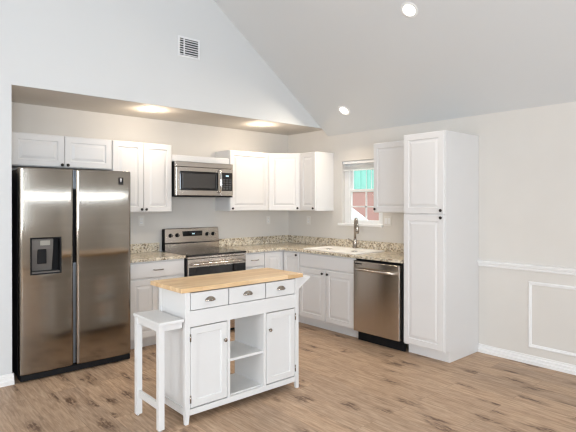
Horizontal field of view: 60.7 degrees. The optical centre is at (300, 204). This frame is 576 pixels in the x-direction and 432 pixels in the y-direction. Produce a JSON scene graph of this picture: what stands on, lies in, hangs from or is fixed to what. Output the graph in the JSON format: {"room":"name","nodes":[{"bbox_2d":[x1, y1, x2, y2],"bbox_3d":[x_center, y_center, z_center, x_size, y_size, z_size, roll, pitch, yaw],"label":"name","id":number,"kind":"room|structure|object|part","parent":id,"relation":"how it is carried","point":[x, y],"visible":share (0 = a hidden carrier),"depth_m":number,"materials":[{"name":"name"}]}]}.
{"room":"kitchen","nodes":[
{"label":"kitchen","id":0,"kind":"room"},
{"bbox_2d":[12,102,287,251],"bbox_3d":[-1.558,0.238,5.865,3.870,2.437,0.120,0,0,-42],"label":"wall","id":1,"kind":"structure","parent":0,"point":[187,139],"depth_m":5.86,"materials":[{"name":"paint"}]},
{"bbox_2d":[12,132,111,170],"bbox_3d":[-2.356,-0.504,4.819,0.910,0.306,0.357,0,0,-42],"label":"upper cabinet","id":2,"kind":"object","parent":1,"relation":"attached to","point":[35,150],"visible":0.97,"depth_m":4.68,"materials":[{"name":"white wood"}]},
{"bbox_3d":[-2.430,-0.503,4.564,0.448,0.294,0.020,0,0,-42],"label":"door","id":3,"kind":"part","parent":2,"relation":"part of","materials":[{"name":"white wood"}]},
{"bbox_3d":[-2.095,-0.505,4.867,0.448,0.294,0.020,0,0,-42],"label":"door","id":4,"kind":"part","parent":2,"relation":"part of","materials":[{"name":"white wood"}]},
{"bbox_2d":[106,140,171,212],"bbox_3d":[-1.768,-0.286,5.349,0.663,0.746,0.357,0,0,-42],"label":"upper cabinet","id":5,"kind":"object","parent":1,"relation":"attached to","point":[149,165],"visible":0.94,"depth_m":5.26,"materials":[{"name":"white wood"}]},
{"bbox_3d":[-1.797,-0.286,5.136,0.324,0.734,0.020,0,0,-42],"label":"door","id":6,"kind":"part","parent":5,"relation":"part of","materials":[{"name":"white wood"}]},
{"bbox_3d":[-1.553,-0.287,5.355,0.324,0.734,0.020,0,0,-42],"label":"door","id":7,"kind":"part","parent":5,"relation":"part of","materials":[{"name":"white wood"}]},
{"bbox_2d":[138,216,143,225],"bbox_3d":[-1.797,0.188,5.560,0.072,0.117,0.010,0,0,-42],"label":"outlet","id":8,"kind":"object","parent":1,"relation":"attached to","point":[140,218],"visible":1,"depth_m":5.55,"materials":[{"name":"white plastic"}]},
{"bbox_2d":[130,242,159,252],"bbox_3d":[-1.878,0.493,5.480,0.657,0.101,0.020,0,0,-42],"label":"backsplash","id":9,"kind":"structure","parent":1,"relation":"attached to","point":[142,247],"depth_m":5.57,"materials":[{"name":"stone"}]},
{"bbox_2d":[172,154,228,163],"bbox_3d":[-1.252,-0.521,5.840,0.758,0.075,0.318,0,0,-42],"label":"upper cabinet","id":10,"kind":"object","parent":1,"relation":"attached to","point":[185,158],"visible":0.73,"depth_m":5.71,"materials":[{"name":"white wood"}]},
{"bbox_2d":[172,161,232,196],"bbox_3d":[-1.202,-0.280,5.789,0.752,0.396,0.461,0,0,-42],"label":"microwave","id":11,"kind":"object","parent":1,"relation":"attached to","point":[189,179],"visible":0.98,"depth_m":5.62,"materials":[{"name":"silver metal"}]},
{"bbox_3d":[-1.165,-0.259,5.617,0.576,0.319,0.039,0,0,-42],"label":"door","id":12,"kind":"part","parent":11,"relation":"part of","materials":[{"name":"silver metal"}]},
{"bbox_3d":[-0.936,-0.271,5.760,0.024,0.288,0.063,0,0,-42],"label":"handle","id":13,"kind":"part","parent":11,"relation":"part of","materials":[{"name":"silver metal"}]},
{"bbox_3d":[-0.885,-0.260,5.870,0.173,0.319,0.039,0,0,-42],"label":"control panel","id":14,"kind":"part","parent":11,"relation":"part of","materials":[{"name":"silver metal"}]},
{"bbox_2d":[215,150,268,210],"bbox_3d":[-0.729,-0.290,6.286,0.607,0.746,0.357,0,0,-42],"label":"upper cabinet","id":15,"kind":"object","parent":1,"relation":"attached to","point":[250,169],"visible":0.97,"depth_m":6.16,"materials":[{"name":"white wood"}]},
{"bbox_2d":[219,235,287,246],"bbox_3d":[-0.621,0.489,6.612,1.195,0.101,0.020,0,0,-42],"label":"backsplash","id":16,"kind":"structure","parent":1,"relation":"attached to","point":[279,238],"depth_m":6.58,"materials":[{"name":"stone"}]},
{"bbox_2d":[266,216,269,223],"bbox_3d":[-0.440,0.218,6.783,0.072,0.117,0.010,0,0,-42],"label":"outlet","id":17,"kind":"object","parent":1,"relation":"attached to","point":[267,217],"visible":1,"depth_m":6.78,"materials":[{"name":"white plastic"}]},
{"bbox_2d":[0,0,320,375],"bbox_3d":[-2.327,-1.013,4.022,7.006,4.952,0.020,0,0,-42],"label":"wall","id":18,"kind":"structure","parent":0,"point":[124,50],"depth_m":4.63,"materials":[{"name":"white paint"}]},
{"bbox_2d":[0,373,13,387],"bbox_3d":[-3.578,1.424,2.877,3.362,0.088,0.022,0,0,-42],"label":"baseboard","id":19,"kind":"structure","parent":18,"relation":"attached to","point":[8,379],"depth_m":3.97,"materials":[{"name":"paint"}]},
{"bbox_2d":[178,35,199,60],"bbox_3d":[-1.145,-1.611,5.064,0.250,0.210,0.012,0,0,-42],"label":"air vent","id":20,"kind":"object","parent":18,"relation":"in","point":[187,47],"visible":1,"depth_m":5.06,"materials":[{"name":"grey metal"}]},
{"bbox_2d":[11,85,321,134],"bbox_3d":[-1.297,-1.039,5.570,3.870,0.120,0.900,0,0,-42],"label":"ceiling","id":21,"kind":"structure","parent":0,"point":[19,94],"depth_m":5.18,"materials":[{"name":"paint"}]},
{"bbox_2d":[144,108,159,110],"bbox_3d":[-1.527,-0.974,5.067,0.160,0.007,0.160,0,0,-42],"label":"recessed light","id":22,"kind":"object","parent":21,"relation":"in","point":[146,109],"visible":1,"depth_m":5.05,"materials":[{"name":"white plastic"}]},
{"bbox_2d":[0,322,575,431],"bbox_3d":[0.243,1.524,1.354,7.240,0.100,9.240,0,0,-42],"label":"floor","id":23,"kind":"structure","parent":0,"point":[347,383],"depth_m":3.73,"materials":[{"name":"laminate"}]},
{"bbox_2d":[12,167,130,381],"bbox_3d":[-2.200,0.577,4.604,0.926,1.768,0.816,0,0,-42],"label":"refrigerator","id":24,"kind":"object","parent":23,"relation":"on","point":[71,282],"visible":0.96,"depth_m":4.25,"materials":[{"name":"grey metal"}]},
{"bbox_3d":[-2.136,0.323,4.118,0.075,0.040,0.005,0,0,-42],"label":"control panel","id":25,"kind":"part","parent":24,"relation":"part of","materials":[{"name":"grey plastic"}]},
{"bbox_3d":[-2.149,0.548,4.164,0.412,1.706,0.087,0,0,-42],"label":"freezer door","id":26,"kind":"part","parent":24,"relation":"part of","materials":[{"name":"silver metal"}]},
{"bbox_3d":[-1.990,0.187,4.313,0.020,0.650,0.006,0,0,-42],"label":"pocket handle","id":27,"kind":"part","parent":24,"relation":"part of","materials":[{"name":"black plastic"}]},
{"bbox_3d":[-1.796,0.547,4.482,0.488,1.706,0.087,0,0,-42],"label":"fresh food door","id":28,"kind":"part","parent":24,"relation":"part of","materials":[{"name":"silver metal"}]},
{"bbox_2d":[130,258,183,348],"bbox_3d":[-1.650,1.017,5.259,0.615,0.884,0.650,0,0,-42],"label":"base cabinet","id":29,"kind":"object","parent":23,"relation":"on","point":[144,296],"visible":0.31,"depth_m":4.97,"materials":[{"name":"white wood"}]},
{"bbox_3d":[-1.574,1.052,4.951,0.294,0.585,0.020,0,0,-42],"label":"door","id":30,"kind":"part","parent":29,"relation":"part of","materials":[{"name":"white wood"}]},
{"bbox_3d":[-1.462,0.668,5.050,0.595,0.153,0.020,0,0,-42],"label":"drawer","id":31,"kind":"part","parent":29,"relation":"part of","materials":[{"name":"white wood"}]},
{"bbox_2d":[130,242,185,262],"bbox_3d":[-1.671,0.509,5.250,0.657,0.131,0.638,0,0,-42],"label":"countertop","id":32,"kind":"structure","parent":29,"relation":"on","point":[142,252],"depth_m":5.33,"materials":[{"name":"stone"}]},
{"bbox_3d":[-1.351,1.052,5.152,0.295,0.585,0.020,0,0,-42],"label":"door","id":33,"kind":"part","parent":29,"relation":"part of","materials":[{"name":"white wood"}]},
{"bbox_2d":[133,310,183,431],"bbox_3d":[-0.965,1.112,3.336,0.175,0.708,0.405,0,0,-42],"label":"stool","id":34,"kind":"object","parent":23,"relation":"on","point":[158,321],"visible":1,"depth_m":3.24,"materials":[{"name":"white wood"}]},
{"bbox_3d":[-1.126,1.116,3.420,0.040,0.676,0.038,0,0,-42],"label":"leg","id":35,"kind":"part","parent":34,"relation":"part of","materials":[{"name":"white wood"}]},
{"bbox_3d":[-0.965,0.768,3.335,0.175,0.020,0.405,0,0,-42],"label":"seat","id":36,"kind":"part","parent":34,"relation":"part of","materials":[{"name":"white wood"}]},
{"bbox_3d":[-0.902,1.117,3.172,0.040,0.676,0.038,0,0,-42],"label":"leg","id":37,"kind":"part","parent":34,"relation":"part of","materials":[{"name":"white wood"}]},
{"bbox_2d":[162,227,245,329],"bbox_3d":[-1.103,0.871,5.690,0.760,1.172,0.708,0,0,-42],"label":"range","id":38,"kind":"object","parent":23,"relation":"on","point":[200,245],"visible":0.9,"depth_m":5.67,"materials":[{"name":"grey metal"}]},
{"bbox_3d":[-1.308,0.412,5.938,0.730,0.255,0.063,0,0,-42],"label":"control panel","id":39,"kind":"part","parent":38,"relation":"part of","materials":[{"name":"silver metal"}]},
{"bbox_2d":[162,247,245,256],"bbox_3d":[-1.106,0.550,5.689,0.756,0.019,0.597,0,0,-42],"label":"cooktop","id":40,"kind":"object","parent":38,"relation":"in","point":[188,251],"depth_m":5.63,"materials":[{"name":"black glass"}]},
{"bbox_3d":[-0.923,0.573,5.486,0.756,0.025,0.034,0,0,-42],"label":"trim","id":41,"kind":"part","parent":38,"relation":"part of","materials":[{"name":"silver metal"}]},
{"bbox_3d":[-0.921,0.924,5.485,0.748,0.668,0.036,0,0,-42],"label":"oven door","id":42,"kind":"part","parent":38,"relation":"part of","materials":[{"name":"silver metal"}]},
{"bbox_3d":[-0.908,0.947,5.471,0.732,0.542,0.006,0,0,-42],"label":"oven glass","id":43,"kind":"part","parent":38,"relation":"part of","materials":[{"name":"black glass"}]},
{"bbox_3d":[-0.888,0.643,5.448,0.690,0.028,0.062,0,0,-42],"label":"oven handle","id":44,"kind":"part","parent":38,"relation":"part of","materials":[{"name":"silver metal"}]},
{"bbox_3d":[-0.922,1.337,5.488,0.748,0.142,0.033,0,0,-42],"label":"drawer","id":45,"kind":"part","parent":38,"relation":"part of","materials":[{"name":"silver metal"}]},
{"bbox_2d":[150,268,309,425],"bbox_3d":[-0.484,1.009,3.787,1.192,0.911,0.479,0,0,-42],"label":"kitchen island","id":46,"kind":"object","parent":23,"relation":"on","point":[263,303],"visible":0.96,"depth_m":3.53,"materials":[{"name":"white wood"}]},
{"bbox_3d":[-0.994,1.025,3.542,0.036,0.880,0.036,0,0,-42],"label":"leg","id":47,"kind":"part","parent":46,"relation":"part of","materials":[{"name":"white wood"}]},
{"bbox_3d":[-0.880,0.658,3.407,0.024,0.145,0.316,0,0,-42],"label":"rail","id":48,"kind":"part","parent":46,"relation":"part of","materials":[{"name":"white wood"}]},
{"bbox_3d":[-0.877,0.996,3.411,0.016,0.820,0.316,0,0,-42],"label":"panel","id":49,"kind":"part","parent":46,"relation":"part of","materials":[{"name":"white wood"}]},
{"bbox_3d":[-0.880,1.386,3.410,0.024,0.050,0.316,0,0,-42],"label":"rail","id":50,"kind":"part","parent":46,"relation":"part of","materials":[{"name":"white wood"}]},
{"bbox_3d":[-0.759,1.026,3.280,0.036,0.880,0.036,0,0,-42],"label":"leg","id":51,"kind":"part","parent":46,"relation":"part of","materials":[{"name":"white wood"}]},
{"bbox_3d":[-0.630,1.095,3.385,0.288,0.534,0.019,0,0,-42],"label":"door","id":52,"kind":"part","parent":46,"relation":"part of","materials":[{"name":"white wood"}]},
{"bbox_3d":[-0.627,0.651,3.389,0.297,0.115,0.023,0,0,-42],"label":"drawer","id":53,"kind":"part","parent":46,"relation":"part of","materials":[{"name":"white wood"}]},
{"bbox_3d":[-0.611,0.646,3.372,0.084,0.030,0.024,0,0,-42],"label":"cup pull","id":54,"kind":"part","parent":46,"relation":"part of","materials":[{"name":"silver metal"}]},
{"bbox_3d":[-0.397,0.767,3.603,0.935,0.107,0.028,0,0,-42],"label":"rail","id":55,"kind":"part","parent":46,"relation":"part of","materials":[{"name":"white wood"}]},
{"bbox_3d":[-0.397,1.390,3.605,0.935,0.041,0.028,0,0,-42],"label":"rail","id":56,"kind":"part","parent":46,"relation":"part of","materials":[{"name":"white wood"}]},
{"bbox_2d":[230,373,261,394],"bbox_3d":[-0.516,1.372,3.737,0.955,0.018,0.328,0,0,-42],"label":"shelf","id":57,"kind":"object","parent":46,"relation":"attached to","point":[239,382],"depth_m":3.74,"materials":[{"name":"white wood"}]},
{"bbox_2d":[230,340,262,360],"bbox_3d":[-0.516,1.111,3.741,0.301,0.018,0.371,0,0,-42],"label":"shelf","id":58,"kind":"object","parent":46,"relation":"attached to","point":[239,349],"depth_m":3.73,"materials":[{"name":"white wood"}]},
{"bbox_3d":[-0.390,0.651,3.602,0.320,0.115,0.023,0,0,-42],"label":"drawer","id":59,"kind":"part","parent":46,"relation":"part of","materials":[{"name":"white wood"}]},
{"bbox_3d":[-0.374,0.645,3.585,0.084,0.030,0.024,0,0,-42],"label":"cup pull","id":60,"kind":"part","parent":46,"relation":"part of","materials":[{"name":"silver metal"}]},
{"bbox_3d":[-0.157,0.650,3.812,0.287,0.115,0.023,0,0,-42],"label":"drawer","id":61,"kind":"part","parent":46,"relation":"part of","materials":[{"name":"white wood"}]},
{"bbox_3d":[-0.153,1.093,3.815,0.280,0.534,0.019,0,0,-42],"label":"door","id":62,"kind":"part","parent":46,"relation":"part of","materials":[{"name":"white wood"}]},
{"bbox_3d":[-0.037,1.024,3.930,0.036,0.880,0.036,0,0,-42],"label":"leg","id":63,"kind":"part","parent":46,"relation":"part of","materials":[{"name":"white wood"}]},
{"bbox_2d":[299,275,309,287],"bbox_3d":[-0.086,0.643,4.122,0.149,0.108,0.330,0,0,-42],"label":"shelf","id":64,"kind":"object","parent":46,"relation":"attached to","point":[302,280],"depth_m":4.00,"materials":[{"name":"white wood"}]},
{"bbox_2d":[246,252,263,269],"bbox_3d":[-0.740,1.014,6.080,0.301,0.884,0.650,0,0,-42],"label":"base cabinet","id":65,"kind":"object","parent":23,"relation":"on","point":[255,260],"visible":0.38,"depth_m":5.87,"materials":[{"name":"white wood"}]},
{"bbox_2d":[263,250,304,322],"bbox_3d":[-0.203,1.012,6.391,0.907,0.884,0.907,0,0,-42],"label":"base cabinet","id":66,"kind":"object","parent":23,"relation":"on","point":[285,260],"visible":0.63,"depth_m":6.06,"materials":[{"name":"white wood"}]},
{"bbox_3d":[-0.330,0.963,6.072,0.283,0.755,0.020,0,0,-42],"label":"door","id":67,"kind":"part","parent":66,"relation":"part of","materials":[{"name":"white wood"}]},
{"bbox_3d":[-0.110,0.963,6.061,0.020,0.755,0.283,0,0,-42],"label":"door","id":68,"kind":"part","parent":66,"relation":"part of","materials":[{"name":"white wood"}]},
{"bbox_2d":[219,235,403,262],"bbox_3d":[0.196,0.507,5.720,1.215,0.131,2.441,0,0,-42],"label":"countertop","id":69,"kind":"structure","parent":66,"relation":"on","point":[393,252],"depth_m":6.16,"materials":[{"name":"stone"}]},
{"bbox_2d":[303,246,383,253],"bbox_3d":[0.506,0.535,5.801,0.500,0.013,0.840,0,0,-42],"label":"sink","id":70,"kind":"object","parent":69,"relation":"in","point":[339,249],"visible":1,"depth_m":5.76,"materials":[{"name":"white ceramic"}]},
{"bbox_2d":[348,218,358,247],"bbox_3d":[0.659,0.344,5.930,0.076,0.369,0.218,0,0,-23],"label":"faucet","id":71,"kind":"object","parent":69,"relation":"on","point":[356,226],"visible":1,"depth_m":5.92,"materials":[{"name":"silver metal"}]},
{"bbox_3d":[0.670,0.289,5.892,0.029,0.259,0.128,0,0,-8],"label":"spout","id":72,"kind":"part","parent":71,"relation":"part of","materials":[{"name":"silver metal"}]},
{"bbox_2d":[299,252,357,337],"bbox_3d":[0.500,1.015,5.807,0.644,0.884,0.894,0,0,-42],"label":"base cabinet","id":73,"kind":"object","parent":23,"relation":"on","point":[326,299],"visible":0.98,"depth_m":5.58,"materials":[{"name":"white wood"}]},
{"bbox_3d":[0.143,1.049,5.781,0.020,0.585,0.442,0,0,-42],"label":"door","id":74,"kind":"part","parent":73,"relation":"part of","materials":[{"name":"white wood"}]},
{"bbox_3d":[0.290,0.666,5.616,0.020,0.153,0.881,0,0,-42],"label":"drawer","id":75,"kind":"part","parent":73,"relation":"part of","materials":[{"name":"white wood"}]},
{"bbox_3d":[0.440,1.051,5.451,0.020,0.585,0.433,0,0,-42],"label":"door","id":76,"kind":"part","parent":73,"relation":"part of","materials":[{"name":"white wood"}]},
{"bbox_2d":[353,258,405,351],"bbox_3d":[0.976,1.019,5.219,0.675,0.880,0.606,0,0,-42],"label":"dishwasher","id":77,"kind":"object","parent":23,"relation":"on","point":[378,285],"visible":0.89,"depth_m":5.00,"materials":[{"name":"grey metal"}]},
{"bbox_3d":[0.746,0.685,5.015,0.063,0.024,0.525,0,0,-42],"label":"handle","id":78,"kind":"part","parent":77,"relation":"part of","materials":[{"name":"silver metal"}]},
{"bbox_3d":[0.838,1.403,5.096,0.025,0.112,0.604,0,0,-42],"label":"kick plate","id":79,"kind":"part","parent":77,"relation":"part of","materials":[{"name":"black plastic"}]},
{"bbox_2d":[404,130,478,362],"bbox_3d":[1.377,0.392,4.830,0.652,2.138,0.454,0,0,-42],"label":"pantry cabinet","id":80,"kind":"object","parent":23,"relation":"on","point":[441,168],"visible":1,"depth_m":4.63,"materials":[{"name":"white wood"}]},
{"bbox_3d":[1.163,-0.292,4.636,0.020,0.758,0.440,0,0,-42],"label":"door","id":81,"kind":"part","parent":80,"relation":"part of","materials":[{"name":"white wood"}]},
{"bbox_3d":[1.163,0.723,4.639,0.020,1.247,0.440,0,0,-42],"label":"door","id":82,"kind":"part","parent":80,"relation":"part of","materials":[{"name":"white wood"}]},
{"bbox_2d":[214,0,575,135],"bbox_3d":[0.551,-2.229,0.998,7.240,2.898,8.320,0,0,-42],"label":"ceiling","id":83,"kind":"structure","parent":0,"point":[454,59],"depth_m":4.67,"materials":[{"name":"white paint"}]},
{"bbox_2d":[338,106,349,114],"bbox_3d":[0.520,-1.109,5.820,0.129,0.098,0.160,0,0,-38],"label":"recessed light","id":84,"kind":"object","parent":83,"relation":"in","point":[343,110],"visible":1,"depth_m":5.81,"materials":[{"name":"white plastic"}]},
{"bbox_2d":[400,2,417,17],"bbox_3d":[0.936,-1.668,4.223,0.129,0.098,0.160,0,0,-38],"label":"recessed light","id":85,"kind":"object","parent":83,"relation":"in","point":[408,9],"visible":1,"depth_m":4.22,"materials":[{"name":"white plastic"}]},
{"bbox_2d":[288,102,575,364],"bbox_3d":[2.888,0.242,3.732,0.120,2.445,9.000,0,0,-42],"label":"wall","id":86,"kind":"structure","parent":0,"point":[527,157],"depth_m":4.62,"materials":[{"name":"paint"}]},
{"bbox_2d":[268,153,300,210],"bbox_3d":[-0.190,-0.291,6.595,0.612,0.746,0.619,0,0,-42],"label":"upper cabinet","id":87,"kind":"object","parent":86,"relation":"attached to","point":[284,168],"visible":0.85,"depth_m":6.37,"materials":[{"name":"white wood"}]},
{"bbox_2d":[300,151,333,210],"bbox_3d":[0.203,-0.290,6.350,0.357,0.746,0.290,0,0,-42],"label":"upper cabinet","id":88,"kind":"object","parent":86,"relation":"attached to","point":[316,168],"visible":1,"depth_m":6.25,"materials":[{"name":"white wood"}]},
{"bbox_3d":[0.100,-0.290,6.257,0.020,0.734,0.280,0,0,-42],"label":"door","id":89,"kind":"part","parent":88,"relation":"part of","materials":[{"name":"white wood"}]},
{"bbox_2d":[288,235,403,252],"bbox_3d":[0.640,0.491,6.120,0.020,0.101,2.441,0,0,-42],"label":"backsplash","id":90,"kind":"structure","parent":86,"relation":"attached to","point":[386,246],"depth_m":6.17,"materials":[{"name":"stone"}]},
{"bbox_2d":[338,163,383,226],"bbox_3d":[0.771,-0.139,6.051,0.160,0.811,0.705,0,0,-42],"label":"window","id":91,"kind":"structure","parent":86,"relation":"in","point":[349,175],"depth_m":6.21,"materials":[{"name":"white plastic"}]},
{"bbox_2d":[343,159,373,170],"bbox_3d":[0.771,-0.480,6.034,0.040,0.122,0.636,0,0,-42],"label":"window blind","id":92,"kind":"object","parent":91,"relation":"attached to","point":[349,168],"visible":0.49,"depth_m":6.08,"materials":[{"name":"white plastic"}]},
{"bbox_3d":[0.771,-0.425,6.034,0.034,0.012,0.624,0,0,-42],"label":"rail","id":93,"kind":"part","parent":92,"relation":"part of","materials":[{"name":"white plastic"}]},
{"bbox_3d":[0.747,0.253,6.030,0.095,0.028,0.705,0,0,-42],"label":"sill","id":94,"kind":"part","parent":91,"relation":"part of","materials":[{"name":"paint"}]},
{"bbox_3d":[0.824,-0.320,6.083,0.024,0.328,0.508,0,0,-42],"label":"sash","id":95,"kind":"part","parent":91,"relation":"part of","materials":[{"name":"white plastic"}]},
{"bbox_3d":[0.804,0.020,6.065,0.024,0.418,0.508,0,0,-42],"label":"sash","id":96,"kind":"part","parent":91,"relation":"part of","materials":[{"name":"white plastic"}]},
{"bbox_2d":[384,216,391,225],"bbox_3d":[1.014,0.195,5.712,0.011,0.120,0.112,0,0,-42],"label":"light switch","id":97,"kind":"object","parent":86,"relation":"attached to","point":[387,219],"visible":1,"depth_m":5.71,"materials":[{"name":"white plastic"}]},
{"bbox_2d":[373,140,403,212],"bbox_3d":[1.124,-0.291,5.328,0.357,0.766,0.610,0,0,-42],"label":"upper cabinet","id":98,"kind":"object","parent":86,"relation":"attached to","point":[388,156],"visible":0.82,"depth_m":5.29,"materials":[{"name":"white wood"}]},
{"bbox_2d":[477,260,575,275],"bbox_3d":[3.801,0.589,2.603,0.036,0.060,6.098,0,0,-42],"label":"trim","id":99,"kind":"structure","parent":86,"relation":"attached to","point":[517,266],"depth_m":4.50,"materials":[{"name":"paint"}]},
{"bbox_2d":[478,343,575,374],"bbox_3d":[3.806,1.429,2.611,0.022,0.080,6.098,0,0,-42],"label":"baseboard","id":100,"kind":"structure","parent":86,"relation":"attached to","point":[495,351],"depth_m":4.51,"materials":[{"name":"paint"}]},
{"bbox_2d":[528,281,575,356],"bbox_3d":[2.450,1.010,4.122,0.013,0.603,1.060,0,0,-42],"label":"trim","id":101,"kind":"structure","parent":86,"relation":"attached to","point":[530,283],"depth_m":4.46,"materials":[{"name":"paint"}]},
{"label":"outside","id":102,"kind":"structure","parent":0,"visible":0},
{"bbox_3d":[3.811,1.673,14.665,15.880,0.200,22.000,0,0,-42],"label":"ground","id":103,"kind":"structure","parent":102,"visible":0},
{"bbox_2d":[353,209,367,219],"bbox_3d":[1.215,0.445,10.019,0.070,2.292,3.220,0,0,-42],"label":"fence","id":104,"kind":"object","parent":103,"relation":"on","point":[356,214],"visible":0.06,"depth_m":10.03,"materials":[{"name":"white plastic"}]},
{"bbox_2d":[353,168,378,219],"bbox_3d":[3.273,-0.730,15.423,4.050,4.600,11.260,0,0,-42],"label":"house","id":105,"kind":"structure","parent":103,"relation":"on","point":[359,176],"depth_m":14.07,"materials":[{"name":"red brick"}]}
]}

